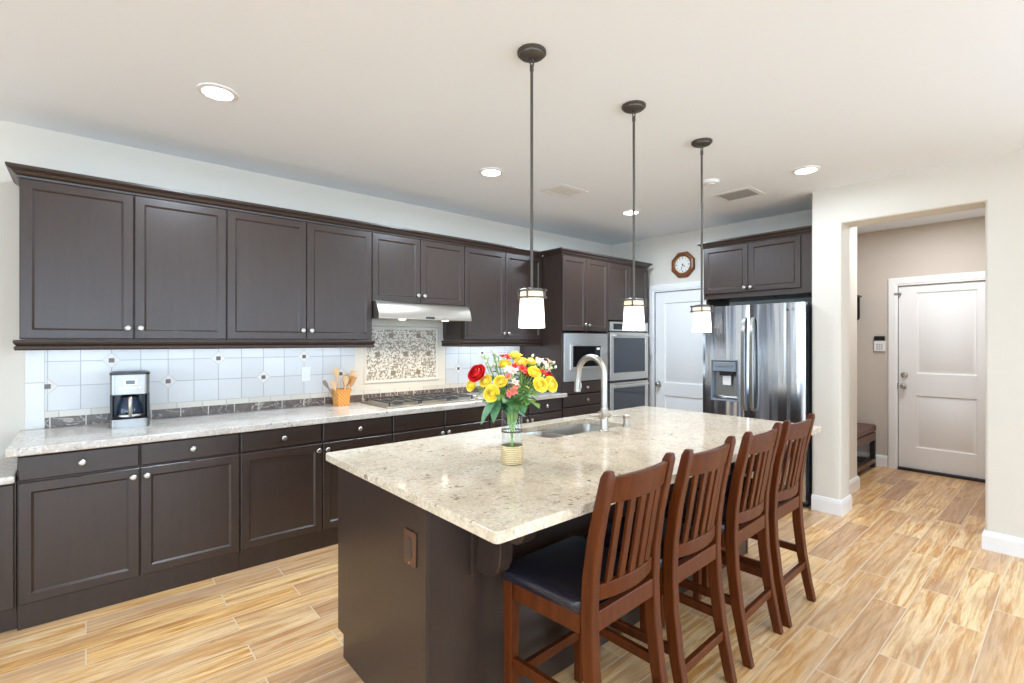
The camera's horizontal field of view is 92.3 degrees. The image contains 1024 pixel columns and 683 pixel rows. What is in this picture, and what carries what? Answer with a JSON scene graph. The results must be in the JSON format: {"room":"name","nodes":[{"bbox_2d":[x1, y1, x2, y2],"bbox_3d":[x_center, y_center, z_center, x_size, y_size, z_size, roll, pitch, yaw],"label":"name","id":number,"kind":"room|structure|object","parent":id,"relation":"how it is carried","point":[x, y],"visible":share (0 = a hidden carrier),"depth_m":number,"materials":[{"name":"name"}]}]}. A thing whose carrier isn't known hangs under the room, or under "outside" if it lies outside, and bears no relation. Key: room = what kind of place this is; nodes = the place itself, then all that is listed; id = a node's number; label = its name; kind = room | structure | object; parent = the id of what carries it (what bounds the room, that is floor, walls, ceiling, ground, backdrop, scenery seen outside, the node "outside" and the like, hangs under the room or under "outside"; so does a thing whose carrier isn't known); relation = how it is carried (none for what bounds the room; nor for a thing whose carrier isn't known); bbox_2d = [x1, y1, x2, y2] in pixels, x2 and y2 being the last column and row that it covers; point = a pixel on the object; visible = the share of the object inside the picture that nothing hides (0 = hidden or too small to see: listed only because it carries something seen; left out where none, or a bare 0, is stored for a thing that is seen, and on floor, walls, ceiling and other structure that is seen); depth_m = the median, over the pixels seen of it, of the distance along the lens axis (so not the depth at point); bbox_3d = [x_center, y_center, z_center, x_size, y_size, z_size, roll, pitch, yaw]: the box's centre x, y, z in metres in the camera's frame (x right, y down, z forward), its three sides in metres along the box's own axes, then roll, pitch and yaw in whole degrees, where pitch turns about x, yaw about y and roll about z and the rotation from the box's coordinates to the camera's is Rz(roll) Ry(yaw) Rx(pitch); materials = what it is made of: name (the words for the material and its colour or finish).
{"room":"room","nodes":[
{"label":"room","id":0,"kind":"room"},
{"bbox_2d":[0,120,611,455],"bbox_3d":[-3.007,0.079,2.899,11.550,2.715,0.150,0,0,-41],"label":"wall","id":1,"kind":"structure","parent":0,"point":[20,144],"depth_m":3.28,"materials":[{"name":"beige paint"}]},
{"bbox_2d":[5,161,227,350],"bbox_3d":[-2.395,-0.447,3.061,1.028,0.990,0.403,0,0,-41],"label":"upper cabinet","id":2,"kind":"object","parent":1,"relation":"attached to","point":[105,264],"visible":1,"depth_m":2.90,"materials":[{"name":"brown wood"}]},
{"bbox_2d":[25,319,519,429],"bbox_3d":[-1.392,0.099,4.181,3.910,0.842,0.026,0,0,-41],"label":"backsplash","id":3,"kind":"structure","parent":1,"relation":"attached to","point":[63,388],"depth_m":3.67,"materials":[{"name":"tile"}]},
{"bbox_2d":[301,367,310,381],"bbox_3d":[-1.653,0.263,3.947,0.072,0.116,0.008,0,0,-41],"label":"wall outlet","id":4,"kind":"object","parent":3,"relation":"attached to","point":[305,371],"visible":1,"depth_m":3.94,"materials":[{"name":"white plastic"}]},
{"bbox_2d":[226,199,374,348],"bbox_3d":[-1.609,-0.447,3.741,1.049,0.990,0.403,0,0,-41],"label":"upper cabinet","id":5,"kind":"object","parent":1,"relation":"attached to","point":[295,278],"visible":1,"depth_m":3.56,"materials":[{"name":"brown wood"}]},
{"bbox_2d":[372,223,466,305],"bbox_3d":[-0.888,-0.633,4.366,0.904,0.618,0.403,0,0,-41],"label":"upper cabinet","id":6,"kind":"object","parent":1,"relation":"attached to","point":[409,265],"visible":0.93,"depth_m":4.20,"materials":[{"name":"brown wood"}]},
{"bbox_2d":[372,301,471,321],"bbox_3d":[-0.862,-0.252,4.335,0.900,0.144,0.484,0,0,-41],"label":"range hood","id":7,"kind":"object","parent":6,"relation":"attached to","point":[381,310],"visible":0.94,"depth_m":4.13,"materials":[{"name":"metal"}]},
{"bbox_2d":[441,239,542,346],"bbox_3d":[-0.179,-0.447,4.981,1.020,0.990,0.403,0,0,-41],"label":"upper cabinet","id":8,"kind":"object","parent":1,"relation":"attached to","point":[494,273],"visible":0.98,"depth_m":4.78,"materials":[{"name":"brown wood"}]},
{"bbox_2d":[468,364,509,429],"bbox_3d":[-0.081,0.297,2.075,0.210,0.404,0.066,0,0,-7],"label":"rose","id":9,"kind":"object","parent":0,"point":[477,372],"visible":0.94,"depth_m":2.06,"materials":[{"name":"red plant"}]},
{"bbox_2d":[490,349,501,390],"bbox_3d":[-0.048,0.265,2.121,0.128,0.468,0.055,0,0,36],"label":"stem","id":10,"kind":"object","parent":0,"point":[491,350],"visible":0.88,"depth_m":2.13,"materials":[{"name":"green plant"}]},
{"bbox_2d":[498,360,511,389],"bbox_3d":[-0.020,0.289,2.124,0.077,0.421,0.046,0,0,-1],"label":"rose","id":11,"kind":"object","parent":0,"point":[503,363],"visible":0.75,"depth_m":2.12,"materials":[{"name":"yellow plant"}]},
{"bbox_2d":[0,0,1023,244],"bbox_3d":[1.147,-1.329,-0.637,13.300,0.100,10.935,0,0,-41],"label":"ceiling","id":12,"kind":"structure","parent":0,"point":[404,101],"depth_m":2.52,"materials":[{"name":"white paint"}]},
{"bbox_2d":[197,83,237,101],"bbox_3d":[-1.508,-1.274,2.523,0.184,0.010,0.184,0,0,-41],"label":"recessed light","id":13,"kind":"object","parent":12,"relation":"in","point":[213,91],"visible":1,"depth_m":2.51,"materials":[{"name":"white paint"}]},
{"bbox_2d":[479,168,502,176],"bbox_3d":[-0.157,-1.274,3.708,0.184,0.010,0.184,0,0,-41],"label":"recessed light","id":14,"kind":"object","parent":12,"relation":"in","point":[491,172],"visible":1,"depth_m":3.69,"materials":[{"name":"white"}]},
{"bbox_2d":[516,43,546,327],"bbox_3d":[0.087,-0.670,2.172,0.128,1.218,0.128,0,0,-41],"label":"pendant lamp","id":15,"kind":"object","parent":12,"relation":"hanging from","point":[531,310],"visible":1,"depth_m":2.15,"materials":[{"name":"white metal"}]},
{"bbox_2d":[540,183,587,197],"bbox_3d":[0.443,-1.275,4.181,0.335,0.008,0.250,0,0,-41],"label":"ceiling vent","id":16,"kind":"object","parent":12,"relation":"in","point":[562,190],"visible":1,"depth_m":4.17,"materials":[{"name":"metal"}]},
{"bbox_2d":[621,210,639,214],"bbox_3d":[1.174,-1.274,4.861,0.184,0.010,0.184,0,0,-41],"label":"recessed light","id":17,"kind":"object","parent":12,"relation":"in","point":[626,212],"visible":0.91,"depth_m":4.85,"materials":[{"name":"white"}]},
{"bbox_2d":[621,100,646,329],"bbox_3d":[0.661,-0.670,2.669,0.128,1.218,0.128,0,0,-41],"label":"pendant lamp","id":18,"kind":"object","parent":12,"relation":"hanging from","point":[633,318],"visible":1,"depth_m":2.64,"materials":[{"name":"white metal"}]},
{"bbox_2d":[690,138,713,331],"bbox_3d":[1.215,-0.670,3.149,0.128,1.218,0.128,0,0,-41],"label":"pendant lamp","id":19,"kind":"object","parent":12,"relation":"hanging from","point":[701,312],"visible":1,"depth_m":3.12,"materials":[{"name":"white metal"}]},
{"bbox_2d":[703,178,718,185],"bbox_3d":[1.586,-1.263,3.921,0.124,0.031,0.124,0,0,-41],"label":"smoke detector","id":20,"kind":"object","parent":12,"relation":"attached to","point":[709,182],"visible":0.98,"depth_m":3.89,"materials":[{"name":"white paint"}]},
{"bbox_2d":[711,186,764,201],"bbox_3d":[1.967,-1.275,4.284,0.310,0.008,0.340,0,0,-41],"label":"ceiling vent","id":21,"kind":"object","parent":12,"relation":"in","point":[747,192],"visible":1,"depth_m":4.27,"materials":[{"name":"metal"}]},
{"bbox_2d":[792,165,819,174],"bbox_3d":[2.190,-1.274,3.666,0.184,0.010,0.184,0,0,-41],"label":"recessed light","id":22,"kind":"object","parent":12,"relation":"in","point":[806,169],"visible":1,"depth_m":3.65,"materials":[{"name":"white"}]},
{"bbox_2d":[0,466,1023,682],"bbox_3d":[1.147,1.486,-0.637,13.300,0.100,10.935,0,0,-41],"label":"floor","id":23,"kind":"structure","parent":0,"point":[907,590],"depth_m":2.52,"materials":[{"name":"brown wood"}]},
{"bbox_2d":[0,478,16,632],"bbox_3d":[-2.961,1.065,2.379,0.840,0.742,0.692,0,0,-41],"label":"base cabinet","id":24,"kind":"object","parent":23,"relation":"on","point":[8,493],"visible":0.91,"depth_m":2.40,"materials":[{"name":"brown wood"}]},
{"bbox_2d":[0,456,16,484],"bbox_3d":[-2.966,0.675,2.369,0.858,0.035,0.675,0,0,-41],"label":"countertop","id":25,"kind":"structure","parent":24,"relation":"on","point":[8,466],"depth_m":2.51,"materials":[{"name":"stone"}]},
{"bbox_2d":[17,433,238,630],"bbox_3d":[-2.269,1.000,2.978,0.981,0.872,0.692,0,0,-41],"label":"base cabinet","id":26,"kind":"object","parent":23,"relation":"on","point":[97,528],"visible":0.98,"depth_m":2.68,"materials":[{"name":"brown wood"}]},
{"bbox_2d":[239,416,391,569],"bbox_3d":[-1.506,1.000,3.640,1.036,0.872,0.692,0,0,-41],"label":"base cabinet","id":27,"kind":"object","parent":23,"relation":"on","point":[288,488],"visible":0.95,"depth_m":3.27,"materials":[{"name":"brown wood"}]},
{"bbox_2d":[391,406,488,442],"bbox_3d":[-0.759,1.000,4.286,0.935,0.872,0.692,0,0,-41],"label":"base cabinet","id":28,"kind":"object","parent":23,"relation":"on","point":[407,427],"visible":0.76,"depth_m":4.00,"materials":[{"name":"brown wood"}]},
{"bbox_2d":[488,398,561,428],"bbox_3d":[-0.051,1.000,4.899,0.934,0.872,0.692,0,0,-41],"label":"base cabinet","id":29,"kind":"object","parent":23,"relation":"on","point":[549,409],"visible":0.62,"depth_m":4.73,"materials":[{"name":"brown wood"}]},
{"bbox_2d":[5,389,566,457],"bbox_3d":[-1.159,0.542,3.929,3.983,0.042,0.681,0,0,-41],"label":"countertop","id":30,"kind":"structure","parent":29,"relation":"on","point":[82,437],"depth_m":3.05,"materials":[{"name":"stone"}]},
{"bbox_2d":[109,370,149,428],"bbox_3d":[-2.379,0.352,3.063,0.196,0.337,0.208,0,0,-39],"label":"coffee maker","id":31,"kind":"object","parent":30,"relation":"on","point":[137,382],"visible":1,"depth_m":3.02,"materials":[{"name":"metal"}]},
{"bbox_2d":[116,394,143,416],"bbox_3d":[-2.359,0.400,3.030,0.136,0.141,0.153,0,0,-2],"label":"glass carafe","id":32,"kind":"object","parent":31,"relation":"on","point":[130,397],"visible":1,"depth_m":2.98,"materials":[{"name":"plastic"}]},
{"bbox_2d":[330,388,351,405],"bbox_3d":[-1.391,0.453,4.007,0.124,0.135,0.124,0,0,43],"label":"utensil basket","id":33,"kind":"object","parent":30,"relation":"on","point":[341,396],"visible":0.95,"depth_m":3.97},
{"bbox_2d":[322,380,333,397],"bbox_3d":[-1.463,0.410,3.970,0.127,0.203,0.020,0,0,-28],"label":"fork","id":34,"kind":"object","parent":33,"relation":"in","point":[325,383],"visible":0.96,"depth_m":3.95,"materials":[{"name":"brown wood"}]},
{"bbox_2d":[333,367,338,389],"bbox_3d":[-1.428,0.360,4.011,0.057,0.299,0.012,0,0,-9],"label":"wooden spoon","id":35,"kind":"object","parent":33,"relation":"in","point":[336,370],"visible":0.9,"depth_m":4.01,"materials":[{"name":"brown wood"}]},
{"bbox_2d":[343,375,348,388],"bbox_3d":[-1.348,0.392,3.986,0.054,0.234,0.015,0,0,13],"label":"wooden spoon","id":36,"kind":"object","parent":33,"relation":"in","point":[345,378],"visible":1,"depth_m":3.98,"materials":[{"name":"brown wood"}]},
{"bbox_2d":[349,376,356,388],"bbox_3d":[-1.322,0.395,4.023,0.103,0.231,0.016,0,0,-14],"label":"spatula","id":37,"kind":"object","parent":33,"relation":"in","point":[352,379],"visible":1,"depth_m":4.02,"materials":[{"name":"brown wood"}]},
{"bbox_2d":[360,392,482,408],"bbox_3d":[-0.773,0.500,4.291,0.930,0.042,0.500,0,0,-41],"label":"cooktop","id":38,"kind":"object","parent":30,"relation":"in","point":[446,397],"visible":1,"depth_m":4.17,"materials":[{"name":"metal"}]},
{"bbox_2d":[338,430,756,682],"bbox_3d":[0.484,0.996,2.713,2.515,0.880,1.082,0,0,-41],"label":"kitchen island","id":39,"kind":"object","parent":23,"relation":"on","point":[441,620],"visible":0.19,"depth_m":1.88,"materials":[{"name":"brown wood"}]},
{"bbox_2d":[404,528,416,568],"bbox_3d":[-0.366,0.741,1.766,0.011,0.124,0.080,0,0,-41],"label":"island outlet","id":40,"kind":"object","parent":39,"relation":"attached to","point":[410,538],"visible":1,"depth_m":1.75,"materials":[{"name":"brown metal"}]},
{"bbox_2d":[406,537,411,558],"bbox_3d":[-0.369,0.741,1.764,0.004,0.078,0.034,0,0,-41],"label":"socket","id":41,"kind":"object","parent":40,"relation":"attached to","point":[408,539],"depth_m":1.76,"materials":[{"name":"brown plastic"}]},
{"bbox_2d":[326,406,820,543],"bbox_3d":[0.515,0.538,2.666,2.580,0.035,1.275,0,0,-41],"label":"island countertop","id":42,"kind":"structure","parent":39,"relation":"on","point":[461,479],"depth_m":2.10,"materials":[{"name":"beige stone"}]},
{"bbox_2d":[501,428,522,464],"bbox_3d":[0.000,0.406,2.112,0.096,0.230,0.096,0,0,-41],"label":"vase","id":43,"kind":"object","parent":42,"relation":"on","point":[509,455],"visible":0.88,"depth_m":2.07,"materials":[{"name":"clear glass"}]},
{"bbox_2d":[466,380,506,412],"bbox_3d":[-0.090,0.328,2.089,0.218,0.342,0.062,0,0,2],"label":"rose","id":44,"kind":"object","parent":43,"relation":"in","point":[470,386],"visible":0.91,"depth_m":2.09,"materials":[{"name":"yellow plant"}]},
{"bbox_2d":[478,353,513,443],"bbox_3d":[-0.068,0.273,2.111,0.172,0.452,0.047,0,0,16],"label":"stem","id":45,"kind":"object","parent":43,"relation":"in","point":[486,363],"visible":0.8,"depth_m":2.13,"materials":[{"name":"green plant"}]},
{"bbox_2d":[481,402,511,437],"bbox_3d":[-0.058,0.367,2.074,0.177,0.265,0.071,0,0,-41],"label":"stem","id":46,"kind":"object","parent":43,"relation":"in","point":[493,408],"visible":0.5,"depth_m":2.05,"materials":[{"name":"green plant"}]},
{"bbox_2d":[483,384,510,433],"bbox_3d":[-0.041,0.338,2.063,0.152,0.322,0.075,0,0,-22],"label":"rose","id":47,"kind":"object","parent":43,"relation":"in","point":[490,392],"visible":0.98,"depth_m":2.04,"materials":[{"name":"yellow plant"}]},
{"bbox_2d":[493,375,511,436],"bbox_3d":[-0.022,0.320,2.076,0.120,0.358,0.056,0,0,-41],"label":"rose","id":48,"kind":"object","parent":43,"relation":"in","point":[499,381],"visible":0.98,"depth_m":2.06,"materials":[{"name":"yellow plant"}]},
{"bbox_2d":[494,391,519,435],"bbox_3d":[-0.018,0.354,2.057,0.126,0.290,0.123,0,0,-19],"label":"stem","id":49,"kind":"object","parent":43,"relation":"in","point":[499,397],"visible":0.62,"depth_m":2.04,"materials":[{"name":"green plant"}]},
{"bbox_2d":[501,372,519,446],"bbox_3d":[-0.004,0.312,2.142,0.107,0.374,0.109,0,0,24],"label":"stem","id":50,"kind":"object","parent":43,"relation":"in","point":[505,390],"visible":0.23,"depth_m":2.12,"materials":[{"name":"green plant"}]},
{"bbox_2d":[498,396,524,434],"bbox_3d":[-0.007,0.362,2.070,0.135,0.275,0.109,0,0,-41],"label":"stem","id":51,"kind":"object","parent":43,"relation":"in","point":[505,399],"visible":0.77,"depth_m":2.05,"materials":[{"name":"green plant"}]},
{"bbox_2d":[503,365,519,412],"bbox_3d":[0.008,0.297,2.055,0.060,0.405,0.144,0,0,16],"label":"alstroemeria","id":52,"kind":"object","parent":43,"relation":"in","point":[507,368],"visible":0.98,"depth_m":2.01,"materials":[{"name":"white plant"}]},
{"bbox_2d":[505,384,520,433],"bbox_3d":[-0.008,0.336,2.062,0.058,0.326,0.129,0,0,-16],"label":"alstroemeria","id":53,"kind":"object","parent":43,"relation":"in","point":[511,392],"visible":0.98,"depth_m":2.02,"materials":[{"name":"pink plant"}]},
{"bbox_2d":[507,351,522,446],"bbox_3d":[0.006,0.270,2.150,0.092,0.459,0.075,0,0,-41],"label":"rose","id":54,"kind":"object","parent":43,"relation":"in","point":[514,354],"visible":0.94,"depth_m":2.14,"materials":[{"name":"yellow plant"}]},
{"bbox_2d":[504,392,530,430],"bbox_3d":[0.023,0.358,2.068,0.125,0.283,0.132,0,0,4],"label":"stem","id":55,"kind":"object","parent":43,"relation":"in","point":[515,396],"visible":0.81,"depth_m":2.07,"materials":[{"name":"green plant"}]},
{"bbox_2d":[517,366,541,416],"bbox_3d":[0.053,0.303,2.091,0.146,0.393,0.049,0,0,2],"label":"rose","id":56,"kind":"object","parent":55,"relation":"attached to","point":[532,370],"visible":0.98,"depth_m":2.09,"materials":[{"name":"yellow plant"}]},
{"bbox_3d":[0.046,0.353,2.096,0.102,0.292,0.118,0,0,-41],"label":"stem","id":57,"kind":"object","parent":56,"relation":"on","visible":0},
{"bbox_2d":[522,376,557,402],"bbox_3d":[0.087,0.323,2.095,0.215,0.353,0.060,0,0,5],"label":"rose","id":58,"kind":"object","parent":57,"relation":"on","point":[552,383],"visible":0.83,"depth_m":2.09,"materials":[{"name":"yellow plant"}]},
{"bbox_2d":[527,369,552,392],"bbox_3d":[0.084,0.308,2.104,0.202,0.383,0.055,0,0,-10],"label":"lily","id":59,"kind":"object","parent":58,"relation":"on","point":[545,373],"visible":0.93,"depth_m":2.11,"materials":[{"name":"red plant"}]},
{"bbox_2d":[509,385,529,436],"bbox_3d":[0.020,0.339,2.063,0.116,0.321,0.129,0,0,5],"label":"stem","id":60,"kind":"object","parent":43,"relation":"in","point":[525,390],"visible":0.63,"depth_m":2.07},
{"bbox_2d":[514,357,527,392],"bbox_3d":[0.025,0.284,2.128,0.088,0.431,0.048,0,0,-4],"label":"rose","id":61,"kind":"object","parent":43,"relation":"in","point":[520,360],"visible":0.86,"depth_m":2.13,"materials":[{"name":"yellow plant"}]},
{"bbox_2d":[512,362,532,434],"bbox_3d":[0.039,0.294,2.096,0.098,0.411,0.078,0,0,-16],"label":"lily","id":62,"kind":"object","parent":43,"relation":"in","point":[522,368],"visible":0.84,"depth_m":2.09,"materials":[{"name":"red plant"}]},
{"bbox_2d":[518,376,547,412],"bbox_3d":[0.059,0.323,2.071,0.178,0.354,0.063,0,0,19],"label":"rose","id":63,"kind":"object","parent":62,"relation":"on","point":[540,384],"visible":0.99,"depth_m":2.05,"materials":[{"name":"yellow plant"}]},
{"bbox_2d":[514,400,539,428],"bbox_3d":[0.047,0.371,2.077,0.146,0.257,0.060,0,0,14],"label":"stem","id":64,"kind":"object","parent":63,"relation":"on","point":[526,402],"visible":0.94,"depth_m":2.06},
{"bbox_2d":[512,394,537,437],"bbox_3d":[0.042,0.357,2.071,0.099,0.284,0.156,0,0,-41],"label":"stem","id":65,"kind":"object","parent":43,"relation":"in","point":[523,396],"visible":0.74,"depth_m":2.06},
{"bbox_2d":[526,361,556,392],"bbox_3d":[0.087,0.292,2.131,0.217,0.415,0.044,0,0,-11],"label":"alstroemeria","id":66,"kind":"object","parent":43,"relation":"in","point":[553,362],"visible":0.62,"depth_m":2.14,"materials":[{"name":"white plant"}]},
{"bbox_3d":[-0.066,0.322,2.124,0.136,0.354,0.138,0,0,-41],"label":"stem","id":67,"kind":"object","parent":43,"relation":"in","visible":0},
{"bbox_2d":[479,374,508,424],"bbox_3d":[-0.057,0.320,2.077,0.161,0.359,0.067,0,0,-7],"label":"rose","id":68,"kind":"object","parent":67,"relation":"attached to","point":[486,380],"visible":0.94,"depth_m":2.08,"materials":[{"name":"yellow plant"}]},
{"bbox_2d":[525,424,610,437],"bbox_3d":[0.355,0.659,2.996,0.730,0.206,0.381,0,0,-41],"label":"sink","id":69,"kind":"object","parent":42,"relation":"in","point":[579,428],"visible":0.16,"depth_m":3.23,"materials":[{"name":"silver metal"}]},
{"bbox_2d":[574,354,610,431],"bbox_3d":[0.433,0.298,2.894,0.172,0.446,0.256,0,0,-41],"label":"kitchen faucet","id":70,"kind":"object","parent":42,"relation":"on","point":[604,413],"visible":1,"depth_m":2.85,"materials":[{"name":"silver metal"}]},
{"bbox_2d":[612,415,630,427],"bbox_3d":[0.668,0.484,3.003,0.110,0.073,0.051,0,0,4],"label":"soap dispenser","id":71,"kind":"object","parent":42,"relation":"on","point":[625,417],"visible":1,"depth_m":2.99,"materials":[{"name":"silver metal"}]},
{"bbox_2d":[519,247,610,417],"bbox_3d":[0.565,0.247,5.433,0.784,2.378,0.693,0,0,-41],"label":"oven cabinet","id":72,"kind":"object","parent":23,"relation":"on","point":[575,282],"visible":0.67,"depth_m":5.13,"materials":[{"name":"brown wood"}]},
{"bbox_2d":[563,333,606,381],"bbox_3d":[0.651,0.164,5.372,0.698,0.496,0.452,0,0,-41],"label":"microwave","id":73,"kind":"object","parent":72,"relation":"in","point":[576,346],"visible":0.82,"depth_m":5.16,"materials":[{"name":"grey"}]},
{"bbox_2d":[501,452,674,682],"bbox_3d":[0.281,0.917,1.800,0.458,1.038,0.508,0,0,-43],"label":"counter stool","id":74,"kind":"object","parent":23,"relation":"on","point":[566,581],"visible":0.98,"depth_m":1.70,"materials":[{"name":"brown wood"}]},
{"bbox_2d":[501,535,636,613],"bbox_3d":[0.239,0.847,1.845,0.458,0.055,0.385,0,0,-43],"label":"seat cushion","id":75,"kind":"object","parent":74,"relation":"on","point":[552,574],"depth_m":1.76,"materials":[{"name":"black leather"}]},
{"bbox_2d":[607,256,652,402],"bbox_3d":[1.169,0.247,5.956,0.810,2.378,0.693,0,0,-41],"label":"oven tower","id":76,"kind":"object","parent":23,"relation":"on","point":[620,270],"visible":0.24,"depth_m":5.63,"materials":[{"name":"brown wood"}]},
{"bbox_2d":[608,322,648,410],"bbox_3d":[1.196,0.444,5.887,0.730,1.330,0.647,0,0,-41],"label":"double oven","id":77,"kind":"object","parent":76,"relation":"in","point":[627,349],"visible":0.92,"depth_m":5.65,"materials":[{"name":"grey"}]},
{"bbox_2d":[584,436,736,682],"bbox_3d":[0.639,0.917,2.111,0.458,1.038,0.508,0,0,-43],"label":"counter stool","id":78,"kind":"object","parent":23,"relation":"on","point":[701,545],"visible":0.77,"depth_m":1.94,"materials":[{"name":"brown wood"}]},
{"bbox_2d":[584,511,698,568],"bbox_3d":[0.598,0.847,2.156,0.458,0.055,0.385,0,0,-43],"label":"seat cushion","id":79,"kind":"object","parent":78,"relation":"on","point":[663,555],"depth_m":2.07,"materials":[{"name":"black leather"}]},
{"bbox_2d":[660,422,783,668],"bbox_3d":[1.029,0.917,2.461,0.458,1.038,0.508,0,0,-43],"label":"counter stool","id":80,"kind":"object","parent":23,"relation":"on","point":[736,511],"visible":0.78,"depth_m":2.28,"materials":[{"name":"brown wood"}]},
{"bbox_2d":[664,489,747,533],"bbox_3d":[0.986,0.847,2.506,0.458,0.055,0.385,0,0,-43],"label":"seat cushion","id":81,"kind":"object","parent":80,"relation":"on","point":[726,523],"depth_m":2.38,"materials":[{"name":"black leather"}]},
{"bbox_2d":[697,413,815,627],"bbox_3d":[1.378,0.917,2.770,0.458,1.038,0.508,0,0,-42],"label":"counter stool","id":82,"kind":"object","parent":23,"relation":"on","point":[783,499],"visible":0.7,"depth_m":2.59,"materials":[{"name":"brown wood"}]},
{"bbox_2d":[697,474,784,503],"bbox_3d":[1.337,0.847,2.816,0.458,0.055,0.385,0,0,-42],"label":"seat cushion","id":83,"kind":"object","parent":82,"relation":"on","point":[729,476],"depth_m":2.75,"materials":[{"name":"black leather"}]},
{"bbox_2d":[703,300,811,506],"bbox_3d":[2.411,0.541,4.722,0.742,1.790,0.922,0,0,-41],"label":"refrigerator","id":84,"kind":"object","parent":23,"relation":"on","point":[757,358],"visible":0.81,"depth_m":4.43,"materials":[{"name":"grey"}]},
{"bbox_2d":[857,423,875,472],"bbox_3d":[3.627,1.192,5.427,1.100,0.487,0.406,0,0,-41],"label":"storage bench","id":85,"kind":"object","parent":23,"relation":"on","point":[866,433],"visible":0.31,"depth_m":5.47,"materials":[{"name":"brown wood"}]},
{"bbox_2d":[525,358,551,392],"bbox_3d":[0.086,0.284,2.111,0.205,0.430,0.058,0,0,-15],"label":"alstroemeria","id":86,"kind":"object","parent":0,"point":[539,360],"visible":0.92,"depth_m":2.12,"materials":[{"name":"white plant"}]},
{"bbox_2d":[521,358,537,392],"bbox_3d":[0.052,0.285,2.127,0.137,0.429,0.062,0,0,-41],"label":"rose","id":87,"kind":"object","parent":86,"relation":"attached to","point":[530,363],"visible":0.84,"depth_m":2.14,"materials":[{"name":"yellow plant"}]},
{"bbox_2d":[612,209,811,404],"bbox_3d":[2.227,0.079,5.630,0.140,2.715,2.575,0,0,-41],"label":"wall","id":88,"kind":"structure","parent":0,"point":[658,251],"depth_m":5.69,"materials":[{"name":"beige paint"}]},
{"bbox_2d":[648,281,703,406],"bbox_3d":[2.064,0.373,5.787,0.141,2.125,0.985,0,0,-41],"label":"trim","id":89,"kind":"structure","parent":88,"relation":"attached to","point":[697,284],"depth_m":6.07,"materials":[{"name":"white paint"}]},
{"bbox_2d":[655,289,705,411],"bbox_3d":[2.023,0.415,5.751,0.103,2.030,0.811,0,0,-41],"label":"door","id":90,"kind":"structure","parent":88,"relation":"in","point":[679,350],"depth_m":5.83,"materials":[{"name":"white paint"}]},
{"bbox_2d":[671,251,694,277],"bbox_3d":[1.998,-0.899,5.757,0.040,0.292,0.292,0,0,-41],"label":"wall clock","id":91,"kind":"object","parent":88,"relation":"attached to","point":[683,263],"visible":1,"depth_m":5.75,"materials":[{"name":"brown wood"}]},
{"bbox_2d":[697,225,811,305],"bbox_3d":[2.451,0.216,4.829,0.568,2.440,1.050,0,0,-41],"label":"upper cabinet","id":92,"kind":"object","parent":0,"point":[773,265],"visible":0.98,"depth_m":4.62,"materials":[{"name":"brown wood"}]},
{"bbox_2d":[849,227,856,479],"bbox_3d":[3.054,0.079,4.584,0.760,2.815,0.090,0,0,-41],"label":"wall","id":93,"kind":"structure","parent":0,"point":[853,231],"depth_m":4.69,"materials":[{"name":"beige paint"}]},
{"bbox_2d":[849,475,859,494],"bbox_3d":[3.075,1.371,4.588,0.756,0.130,0.101,0,0,-41],"label":"baseboard","id":94,"kind":"structure","parent":93,"relation":"attached to","point":[854,483],"depth_m":4.68,"materials":[{"name":"white paint"}]},
{"bbox_2d":[812,149,1023,537],"bbox_3d":[5.282,0.079,1.275,0.245,2.815,8.010,0,0,-41],"label":"wall","id":95,"kind":"structure","parent":0,"point":[994,183],"depth_m":3.54,"materials":[{"name":"beige paint"}]},
{"bbox_2d":[811,494,851,516],"bbox_3d":[2.733,1.371,4.206,0.261,0.130,0.231,0,0,-41],"label":"baseboard","id":96,"kind":"structure","parent":95,"relation":"attached to","point":[833,506],"depth_m":4.12,"materials":[{"name":"white paint"}]},
{"bbox_2d":[982,529,1023,558],"bbox_3d":[3.792,1.371,2.984,0.261,0.130,1.346,0,0,-41],"label":"baseboard","id":97,"kind":"structure","parent":95,"relation":"attached to","point":[991,541],"depth_m":3.33,"materials":[{"name":"white paint"}]},
{"bbox_2d":[857,216,984,464],"bbox_3d":[4.567,0.079,5.411,0.130,2.715,1.800,0,0,-41],"label":"wall","id":98,"kind":"structure","parent":0,"point":[955,246],"depth_m":5.64,"materials":[{"name":"beige paint"}]},
{"bbox_2d":[857,451,887,466],"bbox_3d":[4.124,1.371,5.811,0.016,0.130,0.505,0,0,-41],"label":"baseboard","id":99,"kind":"structure","parent":98,"relation":"attached to","point":[881,460],"depth_m":5.67,"materials":[{"name":"white paint"}]},
{"bbox_2d":[874,336,885,350],"bbox_3d":[4.238,0.025,5.672,0.026,0.173,0.110,0,0,-41],"label":"alarm keypad","id":100,"kind":"object","parent":98,"relation":"attached to","point":[879,341],"visible":1,"depth_m":5.66,"materials":[{"name":"white plastic"}]},
{"bbox_2d":[888,271,984,468],"bbox_3d":[4.660,0.360,5.280,0.141,2.152,0.990,0,0,-41],"label":"trim","id":101,"kind":"structure","parent":98,"relation":"attached to","point":[893,283],"depth_m":5.56,"materials":[{"name":"white paint"}]},
{"bbox_2d":[894,281,984,482],"bbox_3d":[4.615,0.407,5.261,0.115,2.058,0.840,0,0,-41],"label":"door","id":102,"kind":"structure","parent":98,"relation":"in","point":[942,326],"depth_m":5.27,"materials":[{"name":"white paint"}]},
{"bbox_3d":[3.394,0.079,5.619,1.610,2.715,0.150,0,0,-41],"label":"wall","id":103,"kind":"structure","parent":0,"visible":0},
{"bbox_2d":[857,295,861,319],"bbox_3d":[3.752,-0.366,5.646,0.665,0.337,0.278,0,0,-41],"label":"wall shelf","id":104,"kind":"object","parent":103,"relation":"attached to","point":[858,296],"visible":0.15,"depth_m":5.76,"materials":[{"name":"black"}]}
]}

